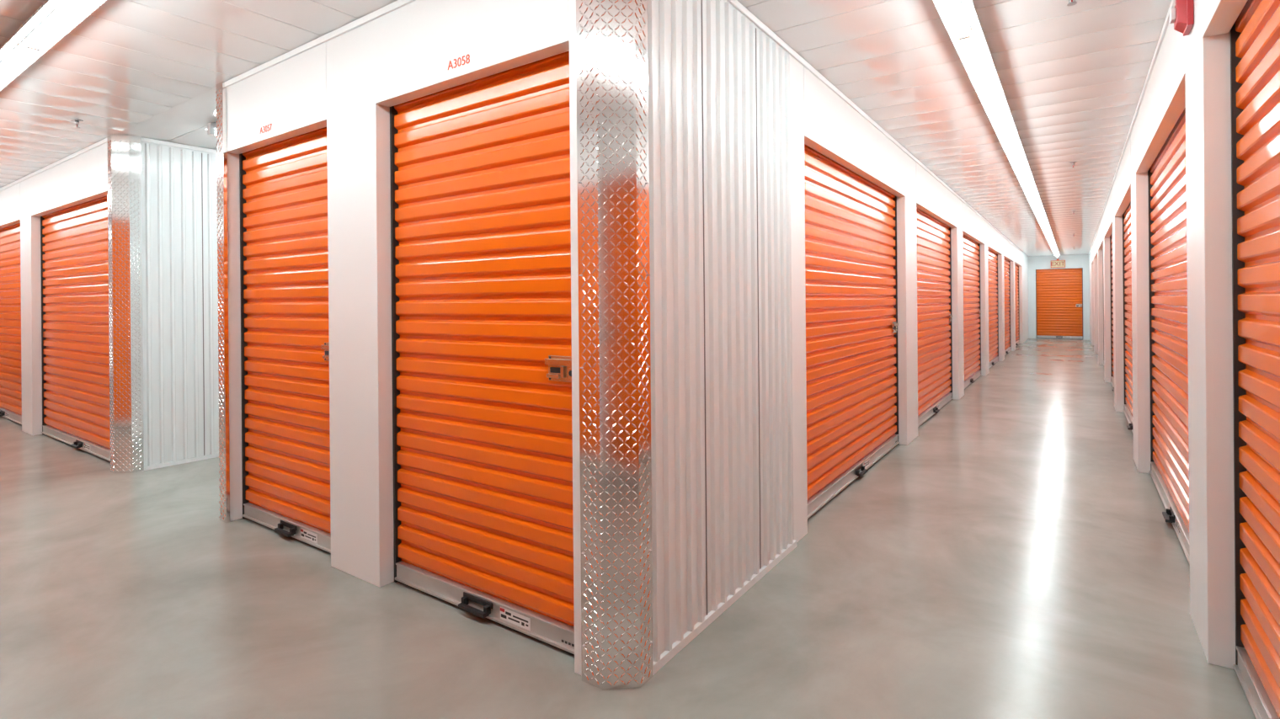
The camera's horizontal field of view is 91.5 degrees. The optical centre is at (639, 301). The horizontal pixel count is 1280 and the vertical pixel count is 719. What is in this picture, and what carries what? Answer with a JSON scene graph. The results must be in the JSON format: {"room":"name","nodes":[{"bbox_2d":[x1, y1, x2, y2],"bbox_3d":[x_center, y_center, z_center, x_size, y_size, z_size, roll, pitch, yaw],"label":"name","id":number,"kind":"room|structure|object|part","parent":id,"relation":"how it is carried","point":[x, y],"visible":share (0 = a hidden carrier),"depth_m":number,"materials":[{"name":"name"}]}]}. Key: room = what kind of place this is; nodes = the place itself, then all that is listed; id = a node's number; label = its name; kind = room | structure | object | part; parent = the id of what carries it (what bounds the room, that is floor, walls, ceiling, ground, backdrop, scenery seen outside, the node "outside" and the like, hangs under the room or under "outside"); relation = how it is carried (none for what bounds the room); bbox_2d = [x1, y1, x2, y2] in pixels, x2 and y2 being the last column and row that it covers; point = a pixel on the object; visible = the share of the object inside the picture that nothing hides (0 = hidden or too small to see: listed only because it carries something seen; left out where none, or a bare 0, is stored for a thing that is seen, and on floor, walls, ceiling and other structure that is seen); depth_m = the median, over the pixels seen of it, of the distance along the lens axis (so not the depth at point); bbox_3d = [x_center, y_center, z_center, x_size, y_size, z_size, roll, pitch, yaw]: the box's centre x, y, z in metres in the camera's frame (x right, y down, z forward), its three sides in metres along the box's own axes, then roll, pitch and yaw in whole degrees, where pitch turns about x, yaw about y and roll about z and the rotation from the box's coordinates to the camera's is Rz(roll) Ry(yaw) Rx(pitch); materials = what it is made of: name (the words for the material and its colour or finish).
{"room":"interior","nodes":[
{"label":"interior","id":0,"kind":"room"},
{"bbox_2d":[0,138,107,435],"bbox_3d":[-7.210,0.047,7.005,8.160,2.502,0.132,0,0,35],"label":"wall","id":1,"kind":"structure","parent":0,"point":[80,177],"depth_m":5.99,"materials":[{"name":"white paint"}]},
{"bbox_2d":[40,216,46,434],"bbox_3d":[-4.809,0.200,5.384,2.348,2.155,0.055,0,0,35],"label":"track","id":2,"kind":"object","parent":1,"relation":"attached to","point":[42,244],"visible":0.09,"depth_m":6.03,"materials":[{"name":"black metal"}]},
{"bbox_2d":[42,195,110,449],"bbox_3d":[-4.815,0.154,5.377,2.314,2.075,0.018,0,0,35],"label":"roll-up door","id":3,"kind":"structure","parent":2,"relation":"attached to","point":[76,239],"depth_m":5.42,"materials":[{"name":"orange paint"}]},
{"bbox_3d":[-7.256,-1.186,6.955,8.160,0.029,0.010,-1,0,35],"label":"ceiling trim","id":4,"kind":"part","parent":1,"relation":"part of","materials":[{"name":"white paint"}]},
{"bbox_2d":[106,134,143,473],"bbox_3d":[-3.835,0.018,4.632,0.234,2.497,0.071,0,0,-4],"label":"guard","id":5,"kind":"object","parent":1,"relation":"attached to","point":[124,173],"visible":1,"depth_m":4.60,"materials":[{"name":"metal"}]},
{"bbox_3d":[-7.087,0.219,6.970,2.398,2.155,0.055,0,0,35],"label":"track","id":6,"kind":"object","parent":1,"relation":"attached to","visible":0},
{"bbox_2d":[0,223,21,415],"bbox_3d":[-7.092,0.174,6.963,2.364,2.075,0.018,0,0,35],"label":"roll-up door","id":7,"kind":"structure","parent":6,"relation":"attached to","point":[10,280],"depth_m":6.79,"materials":[{"name":"orange paint"}]},
{"bbox_2d":[140,137,218,470],"bbox_3d":[-1.698,-0.001,7.698,0.136,2.502,7.306,0,0,35],"label":"wall","id":8,"kind":"structure","parent":0,"point":[179,215],"depth_m":4.88,"materials":[{"name":"white metal"}]},
{"bbox_3d":[-1.660,-1.235,7.664,0.010,0.029,7.306,-1,0,35],"label":"ceiling trim","id":9,"kind":"part","parent":8,"relation":"part of","materials":[{"name":"white paint"}]},
{"bbox_2d":[226,0,581,675],"bbox_3d":[-1.228,-0.005,2.845,2.733,2.502,0.122,0,0,35],"label":"wall","id":10,"kind":"structure","parent":0,"point":[347,84],"depth_m":2.76,"materials":[{"name":"white paint"}]},
{"bbox_2d":[239,153,249,518],"bbox_3d":[-1.853,0.174,3.326,1.073,2.155,0.055,0,0,35],"label":"track","id":11,"kind":"object","parent":10,"relation":"attached to","point":[242,157],"visible":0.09,"depth_m":3.61,"materials":[{"name":"metal"}]},
{"bbox_2d":[242,127,330,533],"bbox_3d":[-1.859,0.129,3.319,1.039,2.075,0.018,0,0,35],"label":"roll-up door","id":12,"kind":"structure","parent":11,"relation":"attached to","point":[285,237],"depth_m":3.32,"materials":[{"name":"orange paint"}]},
{"bbox_2d":[320,342,329,361],"bbox_3d":[-1.507,0.248,3.052,0.159,0.090,0.020,0,0,35],"label":"latch","id":13,"kind":"object","parent":12,"relation":"attached to","point":[326,346],"visible":0.36,"depth_m":3.08,"materials":[{"name":"silver metal"}]},
{"bbox_2d":[260,123,271,133],"bbox_3d":[-1.966,-0.907,3.278,0.130,0.034,0.002,0,0,35],"label":"decal","id":14,"kind":"object","parent":10,"relation":"attached to","point":[266,130],"visible":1,"depth_m":3.28},
{"bbox_2d":[224,0,415,87],"bbox_3d":[-1.276,-1.238,2.791,2.733,0.029,0.010,0,0,35],"label":"trim","id":15,"kind":"structure","parent":10,"relation":"attached to","point":[392,7],"depth_m":2.93,"materials":[{"name":"white metal"}]},
{"bbox_2d":[389,106,401,582],"bbox_3d":[-0.630,0.163,2.474,1.110,2.155,0.055,0,0,35],"label":"track","id":16,"kind":"object","parent":10,"relation":"attached to","point":[393,130],"visible":0.09,"depth_m":2.77,"materials":[{"name":"black metal"}]},
{"bbox_2d":[394,50,574,626],"bbox_3d":[-0.635,0.118,2.467,1.076,2.075,0.018,0,0,35],"label":"roll-up door","id":17,"kind":"structure","parent":16,"relation":"attached to","point":[482,232],"depth_m":2.43,"materials":[{"name":"orange paint"}]},
{"bbox_2d":[544,355,571,382],"bbox_3d":[-0.269,0.237,2.189,0.159,0.090,0.020,0,0,35],"label":"latch","id":18,"kind":"object","parent":17,"relation":"attached to","point":[559,367],"visible":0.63,"depth_m":2.20,"materials":[{"name":"silver metal"}]},
{"bbox_2d":[448,54,469,69],"bbox_3d":[-0.696,-0.918,2.394,0.129,0.034,0.002,0,0,35],"label":"decal","id":19,"kind":"object","parent":10,"relation":"attached to","point":[466,58],"visible":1,"depth_m":2.39},
{"bbox_2d":[0,0,1171,256],"bbox_3d":[0.692,-1.302,12.945,14.960,0.059,23.550,0,0,35],"label":"ceiling","id":20,"kind":"structure","parent":0,"point":[1072,78],"depth_m":3.50,"materials":[{"name":"white paint"}]},
{"bbox_2d":[0,0,106,90],"bbox_3d":[-5.068,-1.181,4.460,14.003,0.077,0.134,0,0,35],"label":"fluorescent light fixture","id":21,"kind":"object","parent":20,"relation":"attached to","point":[55,19],"visible":1,"depth_m":2.78,"materials":[{"name":"white plastic"}]},
{"bbox_2d":[70,118,83,128],"bbox_3d":[-3.822,-1.205,4.238,0.064,0.053,0.064,0,0,35],"label":"sprinkler head","id":22,"kind":"object","parent":20,"relation":"attached to","point":[77,121],"visible":1,"depth_m":4.23},
{"bbox_2d":[204,122,216,135],"bbox_3d":[-1.020,-1.217,7.161,0.134,0.077,6.900,0,0,35],"label":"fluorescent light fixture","id":23,"kind":"object","parent":20,"relation":"attached to","point":[211,127],"visible":0.02,"depth_m":4.33,"materials":[{"name":"white plastic"}]},
{"bbox_2d":[932,0,1060,256],"bbox_3d":[6.503,-1.282,10.061,0.134,0.077,20.058,0,0,35],"label":"fluorescent light fixture","id":24,"kind":"object","parent":20,"relation":"attached to","point":[960,18],"visible":1,"depth_m":3.57,"materials":[{"name":"white plastic"}]},
{"bbox_2d":[1066,0,1077,5],"bbox_3d":[1.783,-1.254,2.577,0.064,0.053,0.064,0,0,35],"label":"sprinkler head","id":25,"kind":"object","parent":20,"relation":"attached to","point":[1072,2],"visible":1,"depth_m":2.57},
{"bbox_2d":[1069,161,1077,168],"bbox_3d":[4.052,-1.274,5.835,0.064,0.053,0.064,0,0,35],"label":"sprinkler head","id":26,"kind":"object","parent":20,"relation":"attached to","point":[1072,162],"visible":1,"depth_m":5.83},
{"bbox_2d":[0,338,1255,718],"bbox_3d":[0.714,1.279,12.945,14.960,0.100,23.550,0,0,35],"label":"floor","id":27,"kind":"structure","parent":0,"point":[1015,558],"depth_m":2.48,"materials":[{"name":"concrete"}]},
{"bbox_2d":[0,407,21,425],"bbox_3d":[-7.087,1.252,6.957,2.364,0.087,0.038,0,0,35],"label":"bar","id":28,"kind":"object","parent":27,"relation":"on","point":[13,417],"visible":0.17,"depth_m":6.69,"materials":[{"name":"metal"}]},
{"bbox_2d":[0,410,5,415],"bbox_3d":[-7.104,1.243,6.933,0.170,0.048,0.040,0,0,35],"label":"door handle","id":29,"kind":"object","parent":28,"relation":"attached to","point":[2,413],"depth_m":6.90,"materials":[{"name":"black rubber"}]},
{"bbox_2d":[41,425,110,462],"bbox_3d":[-4.810,1.232,5.371,2.314,0.087,0.038,0,0,35],"label":"bar","id":30,"kind":"object","parent":27,"relation":"on","point":[98,450],"visible":0.53,"depth_m":5.45,"materials":[{"name":"metal"}]},
{"bbox_2d":[70,439,82,448],"bbox_3d":[-4.827,1.223,5.347,0.170,0.048,0.040,0,0,35],"label":"door handle","id":31,"kind":"object","parent":30,"relation":"attached to","point":[75,444],"depth_m":5.33,"materials":[{"name":"black plastic"}]},
{"bbox_2d":[84,442,90,450],"bbox_3d":[-4.307,1.220,5.008,0.990,0.046,0.002,0,0,35],"label":"warning label","id":32,"kind":"object","parent":30,"relation":"attached to","point":[87,446],"visible":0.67,"depth_m":5.24,"materials":[{"name":"white paper"}]},
{"bbox_2d":[242,502,330,554],"bbox_3d":[-1.854,1.207,3.312,1.039,0.087,0.038,0,0,35],"label":"bar","id":33,"kind":"object","parent":27,"relation":"on","point":[270,520],"visible":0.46,"depth_m":3.34,"materials":[{"name":"metal"}]},
{"bbox_2d":[274,520,296,537],"bbox_3d":[-1.870,1.197,3.288,0.170,0.048,0.040,0,0,35],"label":"door handle","id":34,"kind":"object","parent":33,"relation":"attached to","point":[280,530],"depth_m":3.28,"materials":[{"name":"black plastic"}]},
{"bbox_2d":[300,528,317,543],"bbox_3d":[-1.612,1.196,3.132,0.352,0.046,0.002,0,0,35],"label":"warning label","id":35,"kind":"object","parent":33,"relation":"attached to","point":[309,536],"visible":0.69,"depth_m":3.18,"materials":[{"name":"white paper"}]},
{"bbox_2d":[394,560,574,655],"bbox_3d":[-0.630,1.196,2.461,1.076,0.087,0.038,0,0,35],"label":"bar","id":36,"kind":"object","parent":27,"relation":"on","point":[551,632],"visible":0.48,"depth_m":2.41,"materials":[{"name":"metal"}]},
{"bbox_2d":[458,592,492,618],"bbox_3d":[-0.647,1.187,2.437,0.170,0.048,0.040,0,0,35],"label":"door handle","id":37,"kind":"object","parent":36,"relation":"attached to","point":[488,605],"depth_m":2.43,"materials":[{"name":"black plastic"}]},
{"bbox_2d":[500,606,574,646],"bbox_3d":[-0.382,1.185,2.275,0.371,0.046,0.002,0,0,35],"label":"warning label","id":38,"kind":"object","parent":36,"relation":"attached to","point":[521,621],"visible":1,"depth_m":2.33,"materials":[{"name":"white paper"}]},
{"bbox_2d":[807,433,899,518],"bbox_3d":[1.508,1.177,4.331,0.038,0.087,2.364,0,0,35],"label":"bar","id":39,"kind":"object","parent":27,"relation":"on","point":[831,490],"visible":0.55,"depth_m":4.07,"materials":[{"name":"metal"}]},
{"bbox_2d":[855,464,867,476],"bbox_3d":[1.532,1.168,4.314,0.040,0.048,0.170,0,0,35],"label":"door handle","id":40,"kind":"object","parent":39,"relation":"attached to","point":[861,467],"depth_m":4.30,"materials":[{"name":"black plastic"}]},
{"bbox_2d":[863,441,896,468],"bbox_3d":[1.877,1.166,4.844,0.002,0.046,1.015,0,0,35],"label":"warning label","id":41,"kind":"object","parent":39,"relation":"attached to","point":[866,462],"visible":0.94,"depth_m":4.50,"materials":[{"name":"white paper"}]},
{"bbox_2d":[917,392,953,426],"bbox_3d":[3.136,1.163,6.670,0.038,0.087,2.364,0,0,35],"label":"bar","id":42,"kind":"object","parent":27,"relation":"on","point":[929,413],"visible":0.53,"depth_m":6.57,"materials":[{"name":"metal"}]},
{"bbox_2d":[933,405,939,413],"bbox_3d":[3.160,1.153,6.653,0.040,0.048,0.170,0,0,35],"label":"door handle","id":43,"kind":"object","parent":42,"relation":"attached to","point":[936,409],"depth_m":6.64,"materials":[{"name":"black plastic"}]},
{"bbox_2d":[964,370,981,389],"bbox_3d":[4.765,1.149,9.009,0.038,0.087,2.364,0,0,35],"label":"bar","id":44,"kind":"object","parent":27,"relation":"on","point":[978,374],"visible":0.5,"depth_m":9.24,"materials":[{"name":"metal"}]},
{"bbox_2d":[988,356,999,367],"bbox_3d":[6.393,1.135,11.348,0.038,0.087,2.364,0,0,35],"label":"bar","id":45,"kind":"object","parent":27,"relation":"on","point":[995,360],"visible":0.49,"depth_m":11.62,"materials":[{"name":"metal"}]},
{"bbox_2d":[1004,346,1011,355],"bbox_3d":[8.022,1.121,13.687,0.038,0.087,2.364,0,0,35],"label":"bar","id":46,"kind":"object","parent":27,"relation":"on","point":[1008,349],"visible":0.55,"depth_m":14.12,"materials":[{"name":"metal"}]},
{"bbox_2d":[1036,335,1082,339],"bbox_3d":[12.600,1.081,18.747,1.137,0.087,0.038,0,0,35],"label":"bar","id":47,"kind":"object","parent":27,"relation":"on","point":[1037,336],"visible":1,"depth_m":18.72,"materials":[{"name":"metal"}]},
{"bbox_2d":[1110,376,1114,387],"bbox_3d":[6.148,1.137,8.046,0.038,0.087,2.364,0,0,35],"label":"bar","id":48,"kind":"object","parent":27,"relation":"on","point":[1112,378],"visible":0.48,"depth_m":8.72,"materials":[{"name":"metal"}]},
{"bbox_2d":[1123,404,1133,433],"bbox_3d":[4.519,1.151,5.707,0.038,0.087,2.364,0,0,35],"label":"bar","id":49,"kind":"object","parent":27,"relation":"on","point":[1129,418],"visible":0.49,"depth_m":6.23,"materials":[{"name":"metal"}]},
{"bbox_2d":[1126,421,1133,430],"bbox_3d":[4.495,1.142,5.724,0.040,0.048,0.170,0,0,35],"label":"door handle","id":50,"kind":"object","parent":49,"relation":"attached to","point":[1130,426],"depth_m":5.70,"materials":[{"name":"black plastic"}]},
{"bbox_2d":[1149,461,1189,565],"bbox_3d":[2.891,1.165,3.368,0.038,0.087,2.364,0,0,35],"label":"bar","id":51,"kind":"object","parent":27,"relation":"on","point":[1165,497],"visible":0.48,"depth_m":3.46,"materials":[{"name":"metal"}]},
{"bbox_2d":[1162,506,1175,522],"bbox_3d":[2.866,1.156,3.385,0.040,0.048,0.170,0,0,35],"label":"door handle","id":52,"kind":"object","parent":51,"relation":"attached to","point":[1169,516],"depth_m":3.36,"materials":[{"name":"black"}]},
{"bbox_2d":[1175,518,1180,535],"bbox_3d":[2.521,1.160,2.855,0.002,0.046,1.015,0,0,35],"label":"warning label","id":53,"kind":"object","parent":51,"relation":"attached to","point":[1178,527],"visible":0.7,"depth_m":3.19,"materials":[{"name":"white paper"}]},
{"bbox_2d":[1233,645,1279,718],"bbox_3d":[1.059,1.181,0.738,0.038,0.087,3.174,0,0,35],"label":"bar","id":54,"kind":"object","parent":27,"relation":"on","point":[1259,701],"visible":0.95,"depth_m":1.87,"materials":[{"name":"metal"}]},
{"bbox_2d":[647,0,1028,674],"bbox_3d":[5.912,-0.068,10.624,0.136,2.502,20.806,0,0,35],"label":"wall","id":55,"kind":"structure","parent":0,"point":[733,109],"depth_m":2.62,"materials":[{"name":"white metal"}]},
{"bbox_2d":[576,0,653,689],"bbox_3d":[-0.082,-0.015,2.019,0.234,2.497,0.071,0,0,-4],"label":"guard","id":56,"kind":"object","parent":55,"relation":"attached to","point":[612,72],"visible":1,"depth_m":1.99,"materials":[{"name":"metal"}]},
{"bbox_3d":[5.949,-1.302,10.590,0.010,0.029,20.806,-1,0,35],"label":"ceiling trim","id":57,"kind":"part","parent":55,"relation":"part of","materials":[{"name":"white paint"}]},
{"bbox_2d":[892,196,898,444],"bbox_3d":[1.485,0.144,4.340,0.055,2.155,2.398,0,0,35],"label":"track","id":58,"kind":"object","parent":55,"relation":"attached to","point":[894,199],"visible":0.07,"depth_m":5.30,"materials":[{"name":"metal"}]},
{"bbox_2d":[804,144,896,500],"bbox_3d":[1.492,0.100,4.336,0.018,2.075,2.364,0,0,35],"label":"roll-up door","id":59,"kind":"structure","parent":58,"relation":"hanging from","point":[850,350],"depth_m":4.16,"materials":[{"name":"orange paint"}]},
{"bbox_2d":[891,321,898,332],"bbox_3d":[2.139,0.216,5.229,0.020,0.090,0.159,0,0,35],"label":"latch","id":60,"kind":"object","parent":59,"relation":"attached to","point":[894,328],"visible":1,"depth_m":5.20,"materials":[{"name":"silver metal"}]},
{"bbox_2d":[948,227,952,399],"bbox_3d":[3.114,0.130,6.679,0.055,2.155,2.398,0,0,35],"label":"track","id":61,"kind":"object","parent":55,"relation":"attached to","point":[949,229],"visible":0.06,"depth_m":7.64,"materials":[{"name":"metal"}]},
{"bbox_2d":[916,208,951,415],"bbox_3d":[3.120,0.085,6.675,0.018,2.075,2.364,0,0,35],"label":"roll-up door","id":62,"kind":"structure","parent":61,"relation":"hanging from","point":[932,238],"depth_m":6.70,"materials":[{"name":"orange paint"}]},
{"bbox_2d":[949,314,952,321],"bbox_3d":[3.767,0.202,7.568,0.020,0.090,0.159,0,0,35],"label":"latch","id":63,"kind":"object","parent":62,"relation":"attached to","point":[950,315],"visible":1,"depth_m":7.54,"materials":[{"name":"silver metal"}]},
{"bbox_2d":[977,244,981,370],"bbox_3d":[4.742,0.116,9.018,0.055,2.155,2.398,0,0,35],"label":"track","id":64,"kind":"object","parent":55,"relation":"attached to","point":[978,250],"visible":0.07,"depth_m":9.98,"materials":[{"name":"metal"}]},
{"bbox_2d":[962,234,980,381],"bbox_3d":[4.749,0.071,9.013,0.018,2.075,2.364,0,0,35],"label":"roll-up door","id":65,"kind":"structure","parent":64,"relation":"hanging from","point":[970,248],"depth_m":9.18,"materials":[{"name":"orange paint"}]},
{"bbox_2d":[996,254,998,356],"bbox_3d":[6.371,0.102,11.357,0.055,2.155,2.398,0,0,35],"label":"track","id":66,"kind":"object","parent":55,"relation":"attached to","point":[997,254],"visible":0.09,"depth_m":12.32,"materials":[{"name":"metal"}]},
{"bbox_2d":[987,248,997,362],"bbox_3d":[6.377,0.057,11.352,0.018,2.075,2.364,0,0,35],"label":"roll-up door","id":67,"kind":"structure","parent":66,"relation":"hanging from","point":[992,257],"depth_m":11.62,"materials":[{"name":"orange paint"}]},
{"bbox_2d":[1008,261,1010,346],"bbox_3d":[7.999,0.088,13.696,0.055,2.155,2.398,0,0,35],"label":"track","id":68,"kind":"object","parent":55,"relation":"attached to","point":[1010,261],"visible":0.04,"depth_m":14.66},
{"bbox_2d":[1003,257,1010,350],"bbox_3d":[8.006,0.043,13.691,0.018,2.075,2.364,0,0,35],"label":"roll-up door","id":69,"kind":"structure","parent":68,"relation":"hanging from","point":[1006,264],"depth_m":14.08,"materials":[{"name":"orange paint"}]},
{"bbox_2d":[1018,266,1019,340],"bbox_3d":[9.628,0.073,16.035,0.055,2.155,2.398,0,0,35],"label":"track","id":70,"kind":"object","parent":55,"relation":"attached to","point":[1018,266],"visible":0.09,"depth_m":17.00,"materials":[{"name":"metal"}]},
{"bbox_2d":[1014,263,1018,341],"bbox_3d":[9.634,0.028,16.030,0.018,2.075,2.364,0,0,35],"label":"roll-up door","id":71,"kind":"structure","parent":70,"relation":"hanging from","point":[1016,269],"depth_m":16.50,"materials":[{"name":"orange paint"}]},
{"bbox_2d":[1027,254,1089,339],"bbox_3d":[12.556,-0.126,18.739,1.527,2.502,0.132,0,0,35],"label":"wall","id":72,"kind":"structure","parent":0,"point":[1078,261],"depth_m":18.75,"materials":[{"name":"white paint"}]},
{"bbox_2d":[1050,259,1065,267],"bbox_3d":[12.501,-1.139,18.667,0.360,0.260,0.056,0,0,35],"label":"exit sign","id":73,"kind":"object","parent":72,"relation":"attached to","point":[1054,264],"visible":1,"depth_m":18.64,"materials":[{"name":"beige plastic"}]},
{"bbox_3d":[12.511,-1.359,18.690,1.527,0.029,0.010,-1,0,35],"label":"ceiling trim","id":74,"kind":"part","parent":72,"relation":"part of","materials":[{"name":"white paint"}]},
{"bbox_2d":[1035,267,1082,330],"bbox_3d":[12.600,0.048,18.760,1.171,2.155,0.055,0,0,35],"label":"track","id":75,"kind":"object","parent":72,"relation":"attached to","point":[1082,268],"visible":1,"depth_m":18.44,"materials":[{"name":"metal"}]},
{"bbox_2d":[1036,267,1082,336],"bbox_3d":[12.595,0.003,18.753,1.137,2.075,0.018,0,0,35],"label":"roll-up door","id":76,"kind":"structure","parent":75,"relation":"attached to","point":[1058,290],"depth_m":18.75,"materials":[{"name":"orange paint"}]},
{"bbox_2d":[1088,0,1247,669],"bbox_3d":[6.639,-0.074,8.811,0.132,2.502,22.950,0,0,35],"label":"wall","id":77,"kind":"structure","parent":0,"point":[1192,72],"depth_m":2.22,"materials":[{"name":"white paint"}]},
{"bbox_2d":[1102,249,1103,353],"bbox_3d":[7.781,0.090,10.375,0.055,2.155,2.398,0,0,35],"label":"track","id":78,"kind":"object","parent":77,"relation":"attached to","point":[1102,249],"visible":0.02,"depth_m":11.36,"materials":[{"name":"metal"}]},
{"bbox_2d":[1109,235,1113,376],"bbox_3d":[6.152,0.104,8.037,0.055,2.155,2.398,0,0,35],"label":"track","id":79,"kind":"object","parent":77,"relation":"attached to","point":[1111,255],"visible":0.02,"depth_m":9.02,"materials":[{"name":"metal"}]},
{"bbox_2d":[1110,233,1114,378],"bbox_3d":[6.145,0.059,8.041,0.018,2.075,2.364,0,0,35],"label":"roll-up door","id":80,"kind":"structure","parent":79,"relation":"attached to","point":[1112,233],"depth_m":8.84,"materials":[{"name":"orange paint"}]},
{"bbox_2d":[1122,214,1126,404],"bbox_3d":[4.524,0.118,5.698,0.055,2.155,2.398,0,0,35],"label":"track","id":81,"kind":"object","parent":77,"relation":"attached to","point":[1123,217],"visible":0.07,"depth_m":6.68,"materials":[{"name":"metal"}]},
{"bbox_2d":[1123,201,1132,415],"bbox_3d":[4.516,0.073,5.702,0.018,2.075,2.364,0,0,35],"label":"roll-up door","id":82,"kind":"structure","parent":81,"relation":"attached to","point":[1128,236],"depth_m":6.23,"materials":[{"name":"orange paint"}]},
{"bbox_3d":[6.579,-1.307,8.846,0.010,0.029,22.950,-1,0,35],"label":"ceiling trim","id":83,"kind":"part","parent":77,"relation":"part of","materials":[{"name":"white paint"}]},
{"bbox_2d":[1147,168,1155,470],"bbox_3d":[2.895,0.132,3.359,0.055,2.155,2.398,0,0,35],"label":"track","id":84,"kind":"object","parent":77,"relation":"attached to","point":[1149,186],"visible":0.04,"depth_m":4.34,"materials":[{"name":"metal"}]},
{"bbox_2d":[1150,107,1189,532],"bbox_3d":[2.888,0.087,3.364,0.018,2.075,2.364,0,0,35],"label":"roll-up door","id":85,"kind":"structure","parent":84,"relation":"attached to","point":[1168,179],"depth_m":3.48,"materials":[{"name":"orange paint"}]},
{"bbox_2d":[1169,0,1194,36],"bbox_3d":[1.998,-1.073,2.307,0.060,0.150,0.120,0,0,35],"label":"fire alarm strobe","id":86,"kind":"object","parent":77,"relation":"attached to","point":[1182,13],"visible":1,"depth_m":2.27,"materials":[{"name":"red plastic"}]},
{"bbox_2d":[1230,21,1247,665],"bbox_3d":[1.064,0.148,0.729,0.055,2.155,3.208,0,0,35],"label":"track","id":87,"kind":"object","parent":77,"relation":"attached to","point":[1237,290],"visible":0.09,"depth_m":2.05,"materials":[{"name":"metal"}]},
{"bbox_2d":[1235,0,1279,718],"bbox_3d":[1.056,0.103,0.734,0.018,2.075,3.174,0,0,35],"label":"roll-up door","id":88,"kind":"structure","parent":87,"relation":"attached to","point":[1258,23],"depth_m":1.80,"materials":[{"name":"orange paint"}]},
{"bbox_3d":[-0.267,-0.014,6.701,0.136,2.502,7.306,0,0,35],"label":"wall","id":89,"kind":"structure","parent":0,"visible":0},
{"bbox_2d":[215,81,229,522],"bbox_3d":[-2.400,0.005,3.633,0.071,2.497,0.234,-1,0,-16],"label":"guard","id":90,"kind":"object","parent":89,"relation":"attached to","point":[221,160],"visible":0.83,"depth_m":3.54,"materials":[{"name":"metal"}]}
]}

